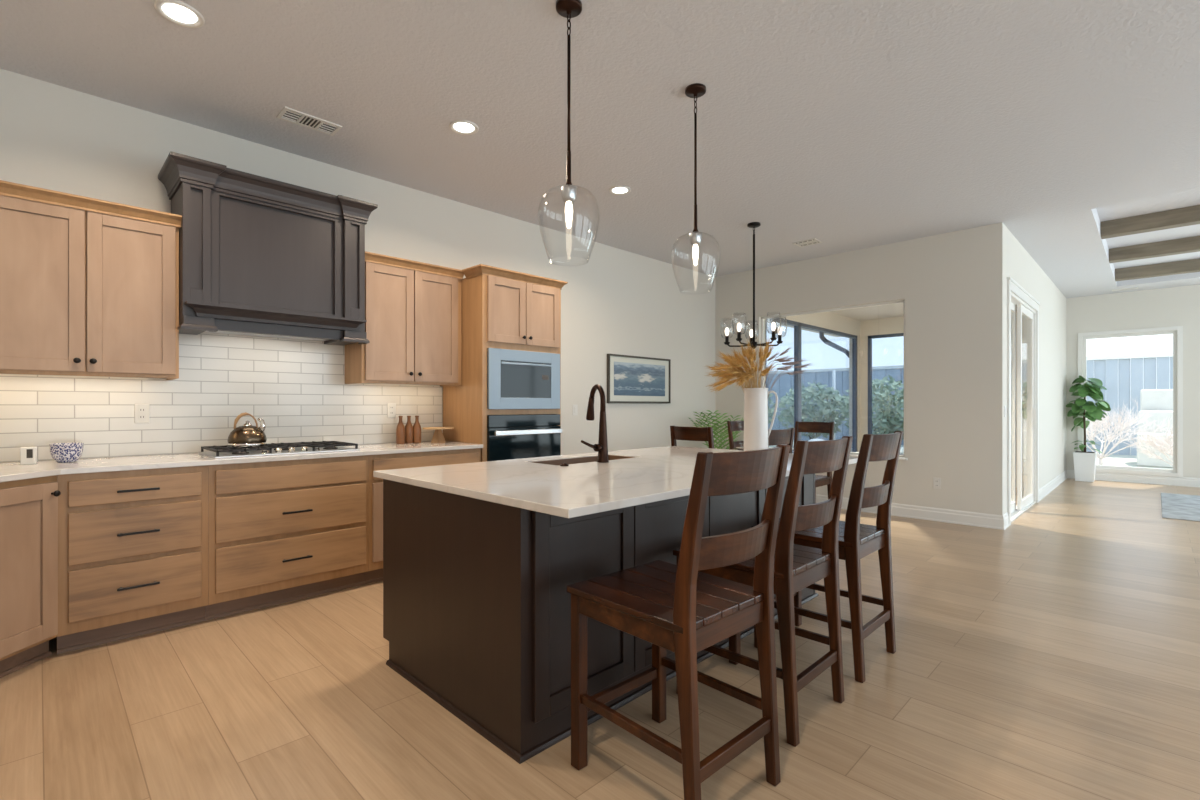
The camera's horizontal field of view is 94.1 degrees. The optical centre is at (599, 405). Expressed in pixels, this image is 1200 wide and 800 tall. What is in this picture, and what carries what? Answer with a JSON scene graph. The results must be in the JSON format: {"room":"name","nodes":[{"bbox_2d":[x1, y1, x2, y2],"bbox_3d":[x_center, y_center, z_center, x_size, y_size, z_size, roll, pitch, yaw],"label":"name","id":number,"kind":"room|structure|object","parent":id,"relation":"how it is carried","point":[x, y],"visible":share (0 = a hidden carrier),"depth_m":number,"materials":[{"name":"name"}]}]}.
{"room":"kitchen","nodes":[
{"label":"kitchen","id":0,"kind":"room"},
{"bbox_2d":[0,68,714,462],"bbox_3d":[-1.173,-0.295,5.237,0.150,3.070,7.830,0,0,45],"label":"wall","id":1,"kind":"structure","parent":0,"point":[54,137],"depth_m":5.04,"materials":[{"name":"white paint"}]},
{"bbox_2d":[0,180,181,379],"bbox_3d":[-3.093,-0.638,2.916,0.382,0.956,1.490,0,0,45],"label":"upper cabinet","id":2,"kind":"object","parent":1,"relation":"attached to","point":[89,286],"visible":0.97,"depth_m":3.02,"materials":[{"name":"brown wood"}]},
{"bbox_2d":[134,404,149,422],"bbox_3d":[-2.826,0.050,3.450,0.010,0.118,0.072,0,0,45],"label":"wall outlet","id":3,"kind":"object","parent":1,"relation":"attached to","point":[141,411],"visible":1,"depth_m":3.45,"materials":[{"name":"white plastic"}]},
{"bbox_2d":[0,332,441,462],"bbox_3d":[-2.577,-0.105,3.714,0.008,0.830,3.370,0,0,45],"label":"backsplash","id":4,"kind":"structure","parent":1,"relation":"attached to","point":[300,392],"depth_m":3.71,"materials":[{"name":"white tile"}]},
{"bbox_2d":[158,151,377,345],"bbox_3d":[-2.180,-0.944,3.757,0.489,0.997,1.193,0,0,45],"label":"range hood","id":5,"kind":"object","parent":1,"relation":"attached to","point":[261,256],"visible":1,"depth_m":3.60,"materials":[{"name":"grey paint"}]},
{"bbox_2d":[387,403,395,417],"bbox_3d":[-1.706,0.040,4.576,0.010,0.118,0.072,0,0,45],"label":"wall outlet","id":6,"kind":"object","parent":1,"relation":"attached to","point":[391,407],"visible":1,"depth_m":4.57,"materials":[{"name":"white plastic"}]},
{"bbox_2d":[345,251,463,386],"bbox_3d":[-1.543,-0.640,4.473,0.382,0.951,0.829,0,0,45],"label":"upper cabinet","id":7,"kind":"object","parent":1,"relation":"attached to","point":[413,308],"visible":0.98,"depth_m":4.32,"materials":[{"name":"brown wood"}]},
{"bbox_2d":[573,405,577,415],"bbox_3d":[-0.266,0.050,6.033,0.011,0.118,0.072,0,0,45],"label":"light switch","id":8,"kind":"object","parent":1,"relation":"attached to","point":[575,407],"visible":1,"depth_m":6.03,"materials":[{"name":"white plastic"}]},
{"bbox_2d":[607,354,670,403],"bbox_3d":[0.491,-0.308,6.777,0.034,0.568,1.144,0,0,45],"label":"framed picture","id":9,"kind":"object","parent":1,"relation":"attached to","point":[630,379],"visible":1,"depth_m":6.73,"materials":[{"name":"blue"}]},
{"bbox_2d":[614,362,664,395],"bbox_3d":[0.494,-0.310,6.774,0.003,0.389,0.944,0,0,45],"label":"painting","id":10,"kind":"object","parent":9,"relation":"attached to","point":[630,378],"depth_m":6.76,"materials":[{"name":"paper"}]},
{"bbox_2d":[0,0,1199,297],"bbox_3d":[4.081,-1.975,4.065,9.250,0.290,13.580,0,0,45],"label":"ceiling","id":11,"kind":"structure","parent":0,"point":[845,125],"depth_m":3.40,"materials":[{"name":"white paint"}]},
{"bbox_2d":[154,0,204,27],"bbox_3d":[-1.959,-1.825,2.607,0.188,0.010,0.188,0,0,45],"label":"recessed light","id":12,"kind":"object","parent":11,"relation":"in","point":[177,12],"visible":1,"depth_m":2.60,"materials":[{"name":"white plastic"}]},
{"bbox_2d":[162,4,196,22],"bbox_3d":[-1.959,-1.828,2.607,0.132,0.002,0.132,0,0,45],"label":"diffuser","id":13,"kind":"object","parent":12,"relation":"attached to","point":[175,13],"depth_m":2.61,"materials":[{"name":"white plastic"}]},
{"bbox_2d":[277,107,341,135],"bbox_3d":[-1.869,-1.826,3.602,0.170,0.008,0.340,0,0,45],"label":"ceiling vent","id":14,"kind":"object","parent":11,"relation":"in","point":[287,114],"visible":1,"depth_m":3.59,"materials":[{"name":"white plastic"}]},
{"bbox_2d":[449,120,478,134],"bbox_3d":[-0.894,-1.825,3.675,0.188,0.010,0.188,0,0,45],"label":"recessed light","id":15,"kind":"object","parent":11,"relation":"in","point":[464,127],"visible":1,"depth_m":3.67,"materials":[{"name":"white plastic"}]},
{"bbox_2d":[454,123,473,131],"bbox_3d":[-0.894,-1.828,3.675,0.132,0.002,0.132,0,0,45],"label":"diffuser","id":16,"kind":"object","parent":15,"relation":"attached to","point":[458,127],"depth_m":3.67,"materials":[{"name":"white plastic"}]},
{"bbox_2d":[538,0,599,262],"bbox_3d":[-0.142,-1.244,2.555,0.282,1.172,0.282,0,0,45],"label":"pendant light","id":17,"kind":"object","parent":11,"relation":"hanging from","point":[570,9],"visible":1,"depth_m":2.55,"materials":[{"name":"brown metal"}]},
{"bbox_2d":[561,185,576,203],"bbox_3d":[-0.142,-0.963,2.555,0.072,0.069,0.072,0,0,45],"label":"socket","id":18,"kind":"object","parent":17,"relation":"attached to","point":[568,192],"depth_m":2.53,"materials":[{"name":"silver metal"}]},
{"bbox_2d":[609,186,630,194],"bbox_3d":[0.169,-1.825,4.749,0.188,0.010,0.188,0,0,45],"label":"recessed light","id":19,"kind":"object","parent":11,"relation":"in","point":[616,190],"visible":1,"depth_m":4.75,"materials":[{"name":"white plastic"}]},
{"bbox_2d":[612,187,627,192],"bbox_3d":[0.169,-1.828,4.749,0.132,0.002,0.132,0,0,45],"label":"diffuser","id":20,"kind":"object","parent":19,"relation":"attached to","point":[614,189],"depth_m":4.74,"materials":[{"name":"white plastic"}]},
{"bbox_2d":[671,83,719,277],"bbox_3d":[0.553,-1.244,3.235,0.282,1.172,0.282,0,0,45],"label":"pendant light","id":21,"kind":"object","parent":11,"relation":"hanging from","point":[696,90],"visible":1,"depth_m":3.23,"materials":[{"name":"brown metal"}]},
{"bbox_2d":[689,232,701,245],"bbox_3d":[0.553,-0.963,3.235,0.072,0.069,0.072,0,0,45],"label":"socket","id":22,"kind":"object","parent":21,"relation":"attached to","point":[695,237],"depth_m":3.21,"materials":[{"name":"silver metal"}]},
{"bbox_2d":[720,222,786,348],"bbox_3d":[1.535,-1.198,5.623,0.667,1.265,0.644,0,0,45],"label":"chandelier","id":23,"kind":"object","parent":11,"relation":"hanging from","point":[753,225],"visible":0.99,"depth_m":5.63,"materials":[{"name":"black metal"}]},
{"bbox_2d":[792,238,822,246],"bbox_3d":[2.329,-1.826,6.274,0.260,0.008,0.200,0,0,45],"label":"ceiling vent","id":24,"kind":"object","parent":11,"relation":"in","point":[814,240],"visible":1,"depth_m":6.26,"materials":[{"name":"white plastic"}]},
{"bbox_2d":[1101,205,1199,238],"bbox_3d":[6.918,-1.915,4.705,4.028,0.159,0.150,0,0,45],"label":"ceiling beam","id":25,"kind":"structure","parent":11,"relation":"attached to","point":[1186,216],"depth_m":5.80,"materials":[{"name":"brown wood"}]},
{"bbox_2d":[1109,236,1199,262],"bbox_3d":[7.962,-1.915,5.754,4.028,0.159,0.150,0,0,45],"label":"ceiling beam","id":26,"kind":"structure","parent":11,"relation":"attached to","point":[1189,244],"depth_m":6.83,"materials":[{"name":"brown wood"}]},
{"bbox_2d":[1115,258,1199,280],"bbox_3d":[9.006,-1.915,6.803,4.028,0.159,0.150,0,0,45],"label":"ceiling beam","id":27,"kind":"structure","parent":11,"relation":"attached to","point":[1192,265],"depth_m":7.86,"materials":[{"name":"brown wood"}]},
{"bbox_2d":[0,478,1199,799],"bbox_3d":[4.081,1.300,4.065,9.250,0.120,13.580,0,0,45],"label":"floor","id":28,"kind":"structure","parent":0,"point":[1053,654],"depth_m":2.33,"materials":[{"name":"brown wood"}]},
{"bbox_2d":[0,475,60,677],"bbox_3d":[-3.089,0.790,2.515,0.952,0.900,0.947,0,0,45],"label":"base cabinet","id":29,"kind":"object","parent":28,"relation":"on","point":[28,507],"visible":0.99,"depth_m":2.59,"materials":[{"name":"brown wood"}]},
{"bbox_2d":[0,441,482,482],"bbox_3d":[-1.719,0.325,2.858,2.410,0.029,3.367,0,0,45],"label":"countertop","id":30,"kind":"structure","parent":29,"relation":"on","point":[9,471],"depth_m":3.20,"materials":[{"name":"white stone"}]},
{"bbox_2d":[20,447,36,464],"bbox_3d":[-3.002,0.264,2.937,0.060,0.092,0.026,0,0,-25],"label":"display","id":31,"kind":"object","parent":30,"relation":"on","point":[28,455],"visible":1,"depth_m":2.93,"materials":[{"name":"white plastic"}]},
{"bbox_2d":[49,442,83,462],"bbox_3d":[-2.914,0.259,3.055,0.140,0.103,0.140,0,0,45],"label":"bowl","id":32,"kind":"object","parent":30,"relation":"on","point":[60,452],"visible":1,"depth_m":3.01,"materials":[{"name":"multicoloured ceramic"}]},
{"bbox_2d":[198,441,359,458],"bbox_3d":[-2.116,0.285,3.721,0.480,0.049,0.840,0,0,45],"label":"gas cooktop","id":33,"kind":"object","parent":30,"relation":"in","point":[214,451],"visible":0.98,"depth_m":3.61,"materials":[{"name":"silver metal"}]},
{"bbox_2d":[227,412,266,446],"bbox_3d":[-2.282,0.153,3.618,0.215,0.216,0.216,0,0,45],"label":"tea kettle","id":34,"kind":"object","parent":33,"relation":"on","point":[246,435],"visible":1,"depth_m":3.56,"materials":[{"name":"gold metal"}]},
{"bbox_2d":[396,416,404,443],"bbox_3d":[-1.601,0.197,4.488,0.068,0.227,0.068,0,0,45],"label":"bottle","id":35,"kind":"object","parent":30,"relation":"on","point":[400,430],"visible":0.99,"depth_m":4.46,"materials":[{"name":"brown ceramic"}]},
{"bbox_2d":[405,416,412,443],"bbox_3d":[-1.556,0.197,4.553,0.068,0.227,0.068,0,0,45],"label":"bottle","id":36,"kind":"object","parent":30,"relation":"on","point":[408,427],"visible":0.98,"depth_m":4.53,"materials":[{"name":"brown ceramic"}]},
{"bbox_2d":[413,416,420,442],"bbox_3d":[-1.502,0.197,4.587,0.068,0.227,0.068,0,0,45],"label":"bottle","id":37,"kind":"object","parent":30,"relation":"on","point":[416,427],"visible":0.98,"depth_m":4.56,"materials":[{"name":"brown ceramic"}]},
{"bbox_2d":[422,427,453,442],"bbox_3d":[-1.353,0.246,4.679,0.256,0.127,0.256,0,0,45],"label":"cake stand","id":38,"kind":"object","parent":30,"relation":"on","point":[438,437],"visible":0.99,"depth_m":4.64,"materials":[{"name":"brown wood"}]},
{"bbox_2d":[57,465,207,653],"bbox_3d":[-2.645,0.790,3.159,0.674,0.900,0.615,0,0,45],"label":"base cabinet","id":39,"kind":"object","parent":28,"relation":"on","point":[133,544],"visible":0.99,"depth_m":2.93,"materials":[{"name":"brown wood"}]},
{"bbox_2d":[205,455,368,619],"bbox_3d":[-2.106,0.790,3.701,0.674,0.900,0.912,0,0,45],"label":"base cabinet","id":40,"kind":"object","parent":28,"relation":"on","point":[279,532],"visible":0.97,"depth_m":3.44,"materials":[{"name":"brown wood"}]},
{"bbox_2d":[364,448,480,583],"bbox_3d":[-1.469,0.790,4.342,0.672,0.900,0.893,0,0,45],"label":"base cabinet","id":41,"kind":"object","parent":28,"relation":"on","point":[446,457],"visible":0.3,"depth_m":3.89,"materials":[{"name":"brown wood"}]},
{"bbox_2d":[443,264,567,461],"bbox_3d":[-0.849,0.062,4.964,0.674,2.356,0.920,0,0,45],"label":"tall cabinet","id":42,"kind":"object","parent":28,"relation":"on","point":[501,308],"visible":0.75,"depth_m":4.65,"materials":[{"name":"brown wood"}]},
{"bbox_2d":[487,348,559,408],"bbox_3d":[-0.781,-0.216,4.914,0.460,0.498,0.760,0,0,45],"label":"microwave","id":43,"kind":"object","parent":42,"relation":"in","point":[516,379],"visible":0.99,"depth_m":4.72,"materials":[{"name":"silver metal"}]},
{"bbox_2d":[487,414,561,460],"bbox_3d":[-0.801,0.421,4.933,0.605,0.682,0.760,0,0,45],"label":"wall oven","id":44,"kind":"object","parent":42,"relation":"in","point":[520,436],"visible":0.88,"depth_m":4.72,"materials":[{"name":"black glass"}]},
{"bbox_2d":[383,474,818,763],"bbox_3d":[0.178,0.798,3.181,1.125,0.884,2.412,0,0,45],"label":"kitchen island","id":45,"kind":"object","parent":28,"relation":"on","point":[477,601],"visible":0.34,"depth_m":2.22,"materials":[{"name":"brown paint"}]},
{"bbox_2d":[373,446,857,517],"bbox_3d":[0.244,0.340,3.123,1.450,0.030,2.428,0,0,45],"label":"island countertop","id":46,"kind":"structure","parent":45,"relation":"on","point":[656,474],"depth_m":2.48,"materials":[{"name":"white stone"}]},
{"bbox_2d":[532,455,636,464],"bbox_3d":[-0.086,0.441,3.380,0.289,0.219,0.699,0,0,45],"label":"sink","id":47,"kind":"object","parent":46,"relation":"in","point":[610,457],"visible":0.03,"depth_m":3.52,"materials":[{"name":"brown"}]},
{"bbox_2d":[581,384,608,462],"bbox_3d":[-0.021,0.101,3.240,0.150,0.449,0.271,0,0,6],"label":"kitchen faucet","id":48,"kind":"object","parent":46,"relation":"on","point":[601,447],"visible":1,"depth_m":3.19,"materials":[{"name":"brown metal"}]},
{"bbox_2d":[743,388,777,450],"bbox_3d":[1.035,0.106,3.644,0.184,0.437,0.184,0,0,45],"label":"pitcher","id":49,"kind":"object","parent":46,"relation":"on","point":[756,433],"visible":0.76,"depth_m":3.58,"materials":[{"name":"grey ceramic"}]},
{"bbox_2d":[704,333,814,396],"bbox_3d":[1.024,-0.090,3.643,0.715,0.710,0.528,0,0,1],"label":"bouquet","id":50,"kind":"object","parent":49,"relation":"in","point":[736,363],"visible":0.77,"depth_m":3.58,"materials":[{"name":"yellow plant"}]},
{"bbox_2d":[567,444,789,799],"bbox_3d":[0.267,0.684,1.861,0.478,1.112,0.614,0,0,-43],"label":"counter stool","id":51,"kind":"object","parent":28,"relation":"on","point":[681,609],"visible":1,"depth_m":1.75,"materials":[{"name":"brown wood"}]},
{"bbox_2d":[670,426,713,447],"bbox_3d":[0.967,0.713,5.126,0.460,1.055,0.559,0,0,45],"label":"dining chair","id":52,"kind":"object","parent":28,"relation":"on","point":[677,432],"visible":0.15,"depth_m":4.90,"materials":[{"name":"brown wood"}]},
{"bbox_2d":[689,410,743,448],"bbox_3d":[1.596,0.652,7.275,0.839,1.176,0.776,0,0,45],"label":"potted palm","id":53,"kind":"object","parent":28,"relation":"on","point":[714,425],"visible":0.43,"depth_m":7.22,"materials":[{"name":"green plant"}]},
{"bbox_2d":[727,421,743,448],"bbox_3d":[1.840,0.713,6.633,0.559,1.055,0.460,0,0,45],"label":"dining chair","id":54,"kind":"object","parent":28,"relation":"on","point":[732,425],"visible":0.13,"depth_m":6.75,"materials":[{"name":"brown wood"}]},
{"bbox_2d":[673,436,852,746],"bbox_3d":[0.697,0.684,2.353,0.614,1.112,0.478,0,0,45],"label":"counter stool","id":55,"kind":"object","parent":28,"relation":"on","point":[796,567],"visible":0.69,"depth_m":2.15,"materials":[{"name":"brown wood"}]},
{"bbox_2d":[768,428,794,452],"bbox_3d":[1.265,0.713,4.596,0.559,1.055,0.460,0,0,45],"label":"dining chair","id":56,"kind":"object","parent":28,"relation":"on","point":[783,436],"visible":0.09,"depth_m":4.38,"materials":[{"name":"brown wood"}]},
{"bbox_2d":[793,421,833,502],"bbox_3d":[2.279,0.713,6.203,0.460,1.055,0.559,0,0,45],"label":"dining chair","id":57,"kind":"object","parent":28,"relation":"on","point":[812,427],"visible":0.3,"depth_m":6.29,"materials":[{"name":"brown wood"}]},
{"bbox_2d":[751,431,902,682],"bbox_3d":[1.159,0.684,2.817,0.614,1.112,0.478,0,0,45],"label":"counter stool","id":58,"kind":"object","parent":28,"relation":"on","point":[856,541],"visible":0.75,"depth_m":2.61,"materials":[{"name":"brown wood"}]},
{"bbox_2d":[1066,375,1110,481],"bbox_3d":[7.970,0.371,9.140,0.561,1.739,0.553,0,0,45],"label":"fig tree","id":59,"kind":"object","parent":28,"relation":"on","point":[1084,462],"visible":1,"depth_m":9.09,"materials":[{"name":"green plant"}]},
{"bbox_2d":[1161,493,1199,521],"bbox_3d":[8.020,1.234,6.042,2.755,0.012,2.420,0,0,45],"label":"area rug","id":60,"kind":"object","parent":28,"relation":"on","point":[1174,506],"visible":1,"depth_m":6.79,"materials":[{"name":"grey fabric"}]},
{"bbox_2d":[764,312,859,451],"bbox_3d":[3.450,-0.139,8.904,0.150,2.757,3.610,0,0,45],"label":"wall","id":61,"kind":"structure","parent":0,"point":[828,320],"depth_m":9.66,"materials":[{"name":"beige paint"}]},
{"bbox_2d":[767,320,841,336],"bbox_3d":[3.372,-1.390,9.271,0.460,0.140,3.900,0,0,45],"label":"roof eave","id":62,"kind":"object","parent":61,"relation":"attached to","point":[768,321],"visible":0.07,"depth_m":9.72,"materials":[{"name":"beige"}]},
{"bbox_2d":[765,318,856,451],"bbox_3d":[3.383,-0.179,8.794,0.070,2.118,3.320,0,0,45],"label":"window","id":63,"kind":"structure","parent":61,"relation":"in","point":[797,325],"depth_m":8.36,"materials":[{"name":"brown metal"}]},
{"bbox_2d":[819,332,848,357],"bbox_3d":[4.216,0.018,9.890,1.350,2.685,0.094,0,0,-43],"label":"downspout","id":64,"kind":"object","parent":61,"relation":"attached to","point":[822,337],"visible":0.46,"depth_m":9.66,"materials":[{"name":"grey metal"}]},
{"bbox_2d":[715,225,987,513],"bbox_3d":[2.787,-0.295,6.919,3.390,3.070,0.140,0,0,45],"label":"wall","id":65,"kind":"structure","parent":0,"point":[941,279],"depth_m":6.09,"materials":[{"name":"white paint"}]},
{"bbox_2d":[761,300,904,457],"bbox_3d":[2.811,-0.300,6.902,1.783,1.770,0.050,0,0,45],"label":"window","id":66,"kind":"structure","parent":65,"relation":"in","point":[898,301],"depth_m":6.69,"materials":[{"name":"white paint"}]},
{"bbox_2d":[850,454,907,460],"bbox_3d":[2.765,0.598,6.856,1.843,0.025,0.080,0,0,45],"label":"trim","id":67,"kind":"structure","parent":65,"relation":"attached to","point":[851,455],"depth_m":6.23,"materials":[{"name":"white paint"}]},
{"bbox_2d":[816,494,1008,529],"bbox_3d":[3.361,1.170,6.405,2.128,0.140,0.258,0,0,45],"label":"baseboard","id":68,"kind":"structure","parent":65,"relation":"attached to","point":[985,520],"depth_m":5.95,"materials":[{"name":"white paint"}]},
{"bbox_2d":[933,477,940,488],"bbox_3d":[3.611,0.835,5.992,0.072,0.118,0.010,0,0,45],"label":"wall outlet","id":69,"kind":"object","parent":65,"relation":"attached to","point":[936,481],"visible":1,"depth_m":5.99,"materials":[{"name":"white plastic"}]},
{"bbox_2d":[830,303,903,320],"bbox_3d":[4.354,-1.567,8.005,2.700,0.100,3.610,0,0,45],"label":"ceiling","id":70,"kind":"structure","parent":0,"point":[891,310],"depth_m":9.13,"materials":[{"name":"white paint"}]},
{"bbox_2d":[860,310,1023,487],"bbox_3d":[5.627,-0.139,9.178,2.550,2.757,0.150,0,0,45],"label":"wall","id":71,"kind":"structure","parent":0,"point":[893,325],"depth_m":9.87,"materials":[{"name":"beige paint"}]},
{"bbox_2d":[868,333,903,454],"bbox_3d":[5.528,-0.179,9.234,2.090,2.118,0.070,0,0,45],"label":"window","id":72,"kind":"structure","parent":71,"relation":"in","point":[870,338],"depth_m":9.93,"materials":[{"name":"brown metal"}]},
{"bbox_2d":[988,222,1065,514],"bbox_3d":[5.957,-0.295,7.616,0.120,3.070,5.600,0,0,45],"label":"wall","id":73,"kind":"structure","parent":0,"point":[1007,257],"depth_m":6.06,"materials":[{"name":"white paint"}]},
{"bbox_2d":[1007,277,1039,525],"bbox_3d":[4.877,-0.040,6.510,0.150,2.560,2.060,0,0,45],"label":"door","id":74,"kind":"structure","parent":73,"relation":"in","point":[1019,299],"depth_m":6.53,"materials":[{"name":"white paint"}]},
{"bbox_2d":[1066,285,1199,477],"bbox_3d":[9.966,-0.295,7.682,5.710,3.070,0.150,0,0,45],"label":"wall","id":75,"kind":"structure","parent":0,"point":[1173,306],"depth_m":8.84,"materials":[{"name":"white paint"}]},
{"bbox_2d":[1039,470,1199,500],"bbox_3d":[8.763,1.170,6.424,5.540,0.140,3.330,0,0,45],"label":"baseboard","id":76,"kind":"structure","parent":75,"relation":"attached to","point":[1046,489],"depth_m":8.80,"materials":[{"name":"white paint"}]},
{"bbox_2d":[1078,326,1182,476],"bbox_3d":[8.541,-0.060,9.044,1.230,2.320,0.110,0,0,45],"label":"window","id":77,"kind":"structure","parent":75,"relation":"in","point":[1177,469],"depth_m":8.72,"materials":[{"name":"white paint"}]},
{"label":"outside","id":78,"kind":"structure","parent":0,"visible":0},
{"bbox_2d":[769,428,1172,468],"bbox_3d":[14.955,1.450,36.294,90.000,0.180,47.450,0,0,45],"label":"ground","id":79,"kind":"structure","parent":78,"point":[1130,460],"depth_m":13.80,"materials":[{"name":"white concrete"}]},
{"bbox_2d":[768,393,777,423],"bbox_3d":[4.803,0.181,19.486,2.537,2.371,2.606,0,0,45],"label":"shrub","id":80,"kind":"object","parent":79,"relation":"on","point":[770,411],"visible":0.06,"depth_m":19.15,"materials":[{"name":"green plant"}]},
{"bbox_2d":[777,382,847,438],"bbox_3d":[6.846,0.265,18.012,2.204,2.203,2.209,0,0,45],"label":"shrub","id":81,"kind":"object","parent":79,"relation":"on","point":[830,414],"visible":0.72,"depth_m":17.63,"materials":[{"name":"green plant"}]},
{"bbox_2d":[832,371,834,439],"bbox_3d":[8.169,0.075,19.522,0.095,2.570,0.100,0,0,45],"label":"post","id":82,"kind":"object","parent":79,"relation":"on","point":[833,372],"visible":0.34,"depth_m":19.49,"materials":[{"name":"white paint"}]},
{"bbox_2d":[835,374,903,439],"bbox_3d":[8.044,0.232,15.980,2.354,2.270,2.403,0,0,45],"label":"shrub","id":83,"kind":"object","parent":79,"relation":"on","point":[885,418],"visible":0.48,"depth_m":15.40,"materials":[{"name":"green plant"}]},
{"bbox_2d":[767,353,1172,455],"bbox_3d":[7.033,-0.010,22.662,46.000,2.740,0.110,0,0,45],"label":"metal fence","id":84,"kind":"object","parent":79,"relation":"on","point":[1113,371],"visible":0.07,"depth_m":15.54,"materials":[{"name":"grey metal"}]},
{"bbox_2d":[1087,397,1172,464],"bbox_3d":[10.212,0.583,11.469,1.961,1.554,2.088,0,0,20],"label":"bare tree","id":85,"kind":"object","parent":79,"relation":"on","point":[1098,424],"visible":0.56,"depth_m":11.16,"materials":[{"name":"beige plant"}]},
{"bbox_2d":[1116,418,1172,465],"bbox_3d":[9.965,0.767,9.581,1.322,1.185,1.350,0,0,-1],"label":"bare tree","id":86,"kind":"object","parent":79,"relation":"on","point":[1162,441],"visible":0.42,"depth_m":9.71,"materials":[{"name":"beige plant"}]},
{"bbox_2d":[1137,433,1172,467],"bbox_3d":[12.362,0.990,12.422,0.620,0.740,0.450,0,0,45],"label":"stone block","id":87,"kind":"object","parent":79,"relation":"on","point":[1143,460],"visible":0.44,"depth_m":12.30,"materials":[{"name":"stone"}]},
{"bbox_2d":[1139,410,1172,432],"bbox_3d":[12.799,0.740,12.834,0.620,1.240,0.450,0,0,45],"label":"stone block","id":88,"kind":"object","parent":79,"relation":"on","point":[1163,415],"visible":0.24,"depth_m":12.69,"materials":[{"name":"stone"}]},
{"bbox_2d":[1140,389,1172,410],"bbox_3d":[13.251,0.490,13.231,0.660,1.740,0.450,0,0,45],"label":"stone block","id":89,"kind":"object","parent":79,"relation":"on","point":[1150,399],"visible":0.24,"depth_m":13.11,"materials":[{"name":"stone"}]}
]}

